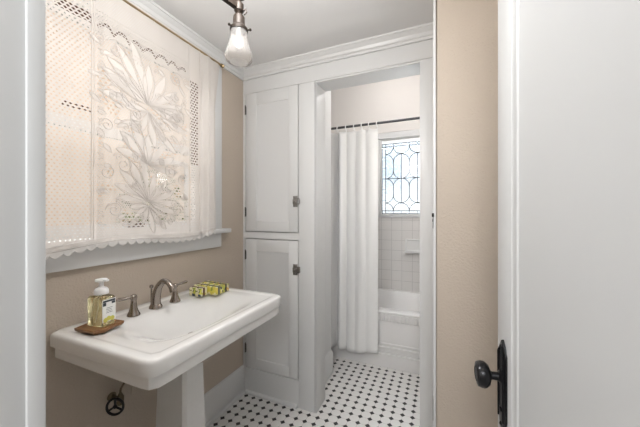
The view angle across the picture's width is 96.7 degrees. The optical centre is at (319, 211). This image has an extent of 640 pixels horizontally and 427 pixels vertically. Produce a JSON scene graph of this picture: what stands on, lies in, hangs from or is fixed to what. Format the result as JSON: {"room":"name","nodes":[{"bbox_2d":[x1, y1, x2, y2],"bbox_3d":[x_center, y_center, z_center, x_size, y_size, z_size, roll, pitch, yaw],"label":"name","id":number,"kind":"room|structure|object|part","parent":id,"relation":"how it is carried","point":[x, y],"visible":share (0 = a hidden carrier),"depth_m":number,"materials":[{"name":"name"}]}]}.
{"room":"bathroom","nodes":[
{"label":"bathroom","id":0,"kind":"room"},
{"bbox_2d":[46,68,242,426],"bbox_3d":[-0.959,0.150,1.406,0.120,2.400,1.690,0,0,23],"label":"wall","id":1,"kind":"structure","parent":0,"point":[76,396],"depth_m":1.41,"materials":[{"name":"beige paint"}]},
{"bbox_2d":[105,382,124,415],"bbox_3d":[-0.890,0.723,1.262,0.119,0.302,0.112,0,0,23],"label":"shutoff valve","id":2,"kind":"object","parent":1,"relation":"attached to","point":[118,400],"visible":0.76,"depth_m":1.22,"materials":[{"name":"brown metal"}]},
{"bbox_3d":[-0.879,0.835,1.220,0.073,0.078,0.017,0,0,-4],"label":"valve handle","id":3,"kind":"part","parent":2,"relation":"part of","materials":[{"name":"black metal"}]},
{"bbox_2d":[131,385,140,394],"bbox_3d":[-0.894,0.843,1.398,0.005,0.075,0.065,0,0,23],"label":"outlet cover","id":4,"kind":"object","parent":1,"relation":"attached to","point":[134,389],"visible":0.29,"depth_m":1.38,"materials":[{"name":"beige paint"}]},
{"bbox_2d":[46,0,230,273],"bbox_3d":[-0.934,-0.378,1.397,0.172,1.215,1.273,0,0,23],"label":"window","id":5,"kind":"structure","parent":1,"relation":"in","point":[128,252],"depth_m":1.45,"materials":[{"name":"white wood"}]},
{"bbox_3d":[-0.906,0.125,1.386,0.112,0.028,1.273,0,0,23],"label":"sill","id":6,"kind":"part","parent":5,"relation":"part of","materials":[{"name":"white wood"}]},
{"bbox_3d":[-0.893,-0.430,1.382,0.020,1.110,1.148,0,0,23],"label":"casing","id":7,"kind":"part","parent":5,"relation":"part of","materials":[{"name":"white"}]},
{"bbox_2d":[123,0,224,67],"bbox_3d":[-0.867,-0.944,1.354,0.049,0.048,1.135,0,0,23],"label":"curtain rod","id":8,"kind":"object","parent":5,"relation":"attached to","point":[221,65],"visible":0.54,"depth_m":1.51,"materials":[{"name":"gold metal"}]},
{"bbox_2d":[46,0,219,259],"bbox_3d":[-0.843,-0.396,1.361,0.026,1.148,1.039,0,0,23],"label":"lace curtain","id":9,"kind":"object","parent":8,"relation":"hanging from","point":[161,101],"visible":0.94,"depth_m":1.27,"materials":[{"name":"fabric"}]},
{"bbox_2d":[129,0,243,80],"bbox_3d":[-0.858,-1.017,1.423,0.052,0.066,1.540,0,0,23],"label":"trim","id":10,"kind":"structure","parent":1,"relation":"attached to","point":[149,6],"depth_m":1.62,"materials":[{"name":"white wood"}]},
{"bbox_2d":[204,365,244,426],"bbox_3d":[-0.868,1.248,1.427,0.030,0.203,1.540,0,0,23],"label":"baseboard","id":11,"kind":"structure","parent":1,"relation":"attached to","point":[222,396],"depth_m":1.93,"materials":[{"name":"white wood"}]},
{"bbox_2d":[152,0,432,67],"bbox_3d":[-0.092,-1.090,1.111,1.945,0.080,1.830,0,0,23],"label":"ceiling","id":12,"kind":"structure","parent":0,"point":[281,29],"depth_m":1.56,"materials":[{"name":"white paint"}]},
{"bbox_2d":[222,0,252,66],"bbox_3d":[-0.425,-0.788,0.835,0.124,0.524,0.528,0,0,44],"label":"ceiling light","id":13,"kind":"object","parent":12,"relation":"hanging from","point":[238,53],"visible":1,"depth_m":0.98,"materials":[{"name":"white glass"}]},
{"bbox_3d":[-0.351,-0.704,0.947,0.233,0.142,0.079,0,0,-42],"label":"lamp arm","id":14,"kind":"part","parent":13,"relation":"part of","materials":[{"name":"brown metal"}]},
{"bbox_3d":[-0.285,-0.584,1.000,0.096,0.116,0.096,0,0,23],"label":"lamp shade","id":15,"kind":"part","parent":13,"relation":"part of","materials":[{"name":"white glass"}]},
{"bbox_2d":[209,356,419,426],"bbox_3d":[0.217,1.380,0.886,2.900,0.060,5.000,0,0,23],"label":"floor","id":16,"kind":"structure","parent":0,"point":[357,394],"depth_m":1.97,"materials":[{"name":"tile"}]},
{"bbox_2d":[50,288,280,426],"bbox_3d":[-0.616,0.902,1.326,0.572,0.895,0.784,0,0,23],"label":"pedestal sink","id":17,"kind":"object","parent":16,"relation":"on","point":[166,348],"visible":0.93,"depth_m":1.20,"materials":[{"name":"white ceramic"}]},
{"bbox_2d":[74,319,123,334],"bbox_3d":[-0.858,0.447,1.112,0.130,0.016,0.115,0,0,17],"label":"wooden tray","id":18,"kind":"object","parent":17,"relation":"on","point":[85,328],"visible":0.71,"depth_m":1.08,"materials":[{"name":"brown wood"}]},
{"bbox_2d":[88,278,115,327],"bbox_3d":[-0.860,0.352,1.119,0.081,0.181,0.054,0,0,16],"label":"soap bottle","id":19,"kind":"object","parent":18,"relation":"on","point":[101,305],"visible":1,"depth_m":1.10,"materials":[{"name":"beige"}]},
{"bbox_2d":[116,278,187,316],"bbox_3d":[-0.749,0.386,1.347,0.165,0.146,0.361,0,0,23],"label":"faucet","id":20,"kind":"object","parent":17,"relation":"on","point":[155,297],"visible":1,"depth_m":1.34,"materials":[{"name":"silver metal"}]},
{"bbox_3d":[-0.843,0.374,1.228,0.016,0.018,0.068,0,0,23],"label":"lever","id":21,"kind":"part","parent":20,"relation":"part of","materials":[{"name":"silver metal"}]},
{"bbox_3d":[-0.829,0.413,1.265,0.052,0.092,0.052,0,0,23],"label":"handle","id":22,"kind":"part","parent":20,"relation":"part of","materials":[{"name":"silver metal"}]},
{"bbox_3d":[-0.816,0.405,1.377,0.019,0.107,0.019,0,0,23],"label":"lift rod","id":23,"kind":"part","parent":20,"relation":"part of","materials":[{"name":"silver metal"}]},
{"bbox_3d":[-0.744,0.386,1.346,0.154,0.146,0.058,0,0,23],"label":"spout","id":24,"kind":"part","parent":20,"relation":"part of","materials":[{"name":"silver metal"}]},
{"bbox_3d":[-0.745,0.413,1.462,0.052,0.092,0.052,0,0,23],"label":"handle","id":25,"kind":"part","parent":20,"relation":"part of","materials":[{"name":"silver metal"}]},
{"bbox_2d":[189,286,200,295],"bbox_3d":[-0.690,0.436,1.577,0.039,0.044,0.052,0,0,24],"label":"soap bar","id":26,"kind":"object","parent":17,"relation":"on","point":[191,289],"visible":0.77,"depth_m":1.56,"materials":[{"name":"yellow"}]},
{"bbox_2d":[195,287,206,296],"bbox_3d":[-0.651,0.436,1.558,0.039,0.044,0.052,0,0,22],"label":"soap bar","id":27,"kind":"object","parent":17,"relation":"on","point":[200,291],"visible":1,"depth_m":1.54,"materials":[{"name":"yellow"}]},
{"bbox_2d":[205,284,215,293],"bbox_3d":[-0.617,0.436,1.607,0.039,0.044,0.052,0,0,26],"label":"soap bar","id":28,"kind":"object","parent":17,"relation":"on","point":[211,285],"visible":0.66,"depth_m":1.58,"materials":[{"name":"yellow paper"}]},
{"bbox_2d":[211,285,221,294],"bbox_3d":[-0.579,0.436,1.589,0.039,0.044,0.052,0,0,24],"label":"soap bar","id":29,"kind":"object","parent":17,"relation":"on","point":[215,290],"visible":1,"depth_m":1.57,"materials":[{"name":"yellow paper"}]},
{"bbox_2d":[219,283,228,292],"bbox_3d":[-0.557,0.436,1.640,0.039,0.044,0.052,0,0,25],"label":"soap bar","id":30,"kind":"object","parent":17,"relation":"on","point":[225,286],"visible":0.84,"depth_m":1.63,"materials":[{"name":"yellow paper"}]},
{"bbox_2d":[243,81,315,412],"bbox_3d":[-0.233,0.233,2.199,0.590,2.234,0.422,0,0,23],"label":"tall cabinet","id":31,"kind":"object","parent":16,"relation":"on","point":[279,124],"visible":0.99,"depth_m":2.01,"materials":[{"name":"white wood"}]},
{"bbox_2d":[245,389,296,408],"bbox_3d":[-0.357,1.339,2.037,0.429,0.023,0.016,0,0,23],"label":"baseboard","id":32,"kind":"structure","parent":31,"relation":"attached to","point":[252,393],"depth_m":2.03,"materials":[{"name":"white wood"}]},
{"bbox_3d":[-0.350,0.677,2.054,0.437,0.955,0.022,0,0,23],"label":"door","id":33,"kind":"part","parent":31,"relation":"part of","materials":[{"name":"white wood"}]},
{"bbox_3d":[-0.342,0.684,2.042,0.270,0.792,0.006,0,0,23],"label":"door panel","id":34,"kind":"part","parent":31,"relation":"part of","materials":[{"name":"white wood"}]},
{"bbox_3d":[-0.350,-0.368,2.054,0.437,1.020,0.022,0,0,23],"label":"door","id":35,"kind":"part","parent":31,"relation":"part of","materials":[{"name":"white wood"}]},
{"bbox_3d":[-0.342,-0.362,2.042,0.270,0.858,0.006,0,0,23],"label":"door panel","id":36,"kind":"part","parent":31,"relation":"part of","materials":[{"name":"white wood"}]},
{"bbox_2d":[331,288,419,374],"bbox_3d":[0.463,1.108,2.921,1.650,0.484,0.766,0,0,23],"label":"bathtub","id":37,"kind":"object","parent":16,"relation":"on","point":[398,310],"visible":0.2,"depth_m":2.47,"materials":[{"name":"white ceramic"}]},
{"bbox_2d":[325,91,330,355],"bbox_3d":[-0.020,-0.100,2.266,0.098,2.900,0.350,0,0,23],"label":"wall","id":38,"kind":"structure","parent":0,"point":[327,93],"depth_m":2.33,"materials":[{"name":"white paint"}]},
{"bbox_2d":[316,81,324,412],"bbox_3d":[-0.043,0.236,1.999,0.107,2.228,0.159,0,0,23],"label":"trim","id":39,"kind":"structure","parent":38,"relation":"attached to","point":[320,93],"depth_m":1.97,"materials":[{"name":"white wood"}]},
{"bbox_2d":[325,350,333,383],"bbox_3d":[0.037,1.255,2.245,0.024,0.190,0.353,0,0,23],"label":"baseboard","id":40,"kind":"structure","parent":38,"relation":"attached to","point":[329,370],"depth_m":2.32,"materials":[{"name":"white wood"}]},
{"bbox_2d":[331,75,419,291],"bbox_3d":[0.680,-0.100,3.299,1.750,2.900,0.100,0,0,23],"label":"wall","id":41,"kind":"structure","parent":0,"point":[399,98],"depth_m":3.20,"materials":[{"name":"white paint"}]},
{"bbox_2d":[378,129,419,217],"bbox_3d":[0.994,-0.415,3.156,0.728,0.954,0.116,0,0,23],"label":"window","id":42,"kind":"structure","parent":41,"relation":"in","point":[398,163],"depth_m":3.17,"materials":[{"name":"white"}]},
{"bbox_2d":[405,239,419,253],"bbox_3d":[1.033,0.370,3.058,0.230,0.150,0.065,0,0,23],"label":"soap dish","id":43,"kind":"object","parent":41,"relation":"attached to","point":[412,246],"visible":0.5,"depth_m":3.09,"materials":[{"name":"white ceramic"}]},
{"bbox_2d":[405,250,419,253],"bbox_3d":[1.032,0.427,3.056,0.230,0.035,0.062,0,0,23],"label":"tray","id":44,"kind":"object","parent":43,"relation":"on","point":[406,251],"depth_m":3.04,"materials":[{"name":"white ceramic"}]},
{"bbox_2d":[436,0,497,426],"bbox_3d":[0.830,0.150,1.396,0.474,2.400,0.580,0,0,23],"label":"wall","id":45,"kind":"structure","parent":0,"point":[466,30],"depth_m":1.18,"materials":[{"name":"beige paint"}]},
{"bbox_2d":[243,39,432,426],"bbox_3d":[0.079,0.150,1.944,1.364,2.400,0.164,0,0,23],"label":"trim","id":46,"kind":"structure","parent":45,"relation":"attached to","point":[413,59],"depth_m":1.64,"materials":[{"name":"white wood"}]},
{"bbox_2d":[243,22,432,80],"bbox_3d":[0.031,-1.017,1.851,1.348,0.066,0.052,0,0,23],"label":"trim","id":47,"kind":"structure","parent":45,"relation":"attached to","point":[419,33],"depth_m":1.80,"materials":[{"name":"white wood"}]},
{"bbox_2d":[433,0,435,426],"bbox_3d":[0.497,0.150,1.233,0.011,2.400,0.031,0,0,23],"label":"trim","id":48,"kind":"structure","parent":45,"relation":"attached to","point":[434,1],"depth_m":1.22,"materials":[{"name":"white wood"}]},
{"bbox_3d":[-0.368,-0.100,3.204,0.100,2.900,1.100,0,0,23],"label":"wall","id":49,"kind":"structure","parent":0,"visible":0},
{"bbox_2d":[331,117,419,129],"bbox_3d":[0.293,-0.762,2.524,1.650,0.052,0.051,0,0,23],"label":"shower rod","id":50,"kind":"object","parent":49,"relation":"attached to","point":[412,118],"visible":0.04,"depth_m":2.42,"materials":[{"name":"grey metal"}]},
{"bbox_2d":[331,121,377,353],"bbox_3d":[0.120,0.234,2.589,0.810,2.029,0.106,0,0,23],"label":"shower curtain","id":51,"kind":"object","parent":50,"relation":"hanging from","point":[354,155],"visible":0.56,"depth_m":2.52,"materials":[{"name":"white fabric"}]},
{"bbox_3d":[-0.414,0.150,0.323,1.735,2.400,0.128,0,0,23],"label":"wall","id":52,"kind":"structure","parent":0,"visible":0},
{"bbox_2d":[0,0,45,426],"bbox_3d":[-0.104,0.250,0.191,0.858,2.200,0.150,0,0,23],"label":"trim","id":53,"kind":"structure","parent":52,"relation":"attached to","point":[22,22],"depth_m":0.36,"materials":[{"name":"grey paint"}]},
{"bbox_2d":[474,0,639,426],"bbox_3d":[0.381,0.321,0.453,0.102,2.042,0.720,0,0,16],"label":"door","id":54,"kind":"structure","parent":52,"relation":"in","point":[568,351],"depth_m":0.48,"materials":[{"name":"grey paint"}]},
{"bbox_3d":[0.448,0.432,0.754,0.062,0.066,0.066,0,0,16],"label":"knob","id":55,"kind":"part","parent":54,"relation":"part of","materials":[{"name":"black metal"}]},
{"bbox_3d":[0.476,0.454,0.746,0.011,0.240,0.052,0,0,16],"label":"plate","id":56,"kind":"part","parent":54,"relation":"part of","materials":[{"name":"black metal"}]},
{"bbox_3d":[0.412,0.321,0.443,0.036,2.042,0.720,0,0,16],"label":"frame","id":57,"kind":"part","parent":54,"relation":"part of","materials":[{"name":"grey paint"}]},
{"label":"outside","id":58,"kind":"structure","parent":0,"visible":0},
{"bbox_3d":[0.591,1.800,5.187,15.000,0.100,22.000,0,0,23],"label":"ground","id":59,"kind":"structure","parent":58,"visible":0},
{"bbox_2d":[46,10,190,225],"bbox_3d":[-3.752,-0.625,2.859,1.650,4.750,8.100,0,0,23],"label":"neighbouring house","id":60,"kind":"structure","parent":59,"relation":"on","point":[108,108],"depth_m":4.04,"materials":[{"name":"beige paint"}]},
{"bbox_2d":[118,170,187,222],"bbox_3d":[-2.448,0.547,4.197,1.069,2.412,1.044,0,0,23],"label":"shrub","id":61,"kind":"object","parent":59,"relation":"on","point":[152,170],"visible":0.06,"depth_m":4.12,"materials":[{"name":"green plant"}]}
]}

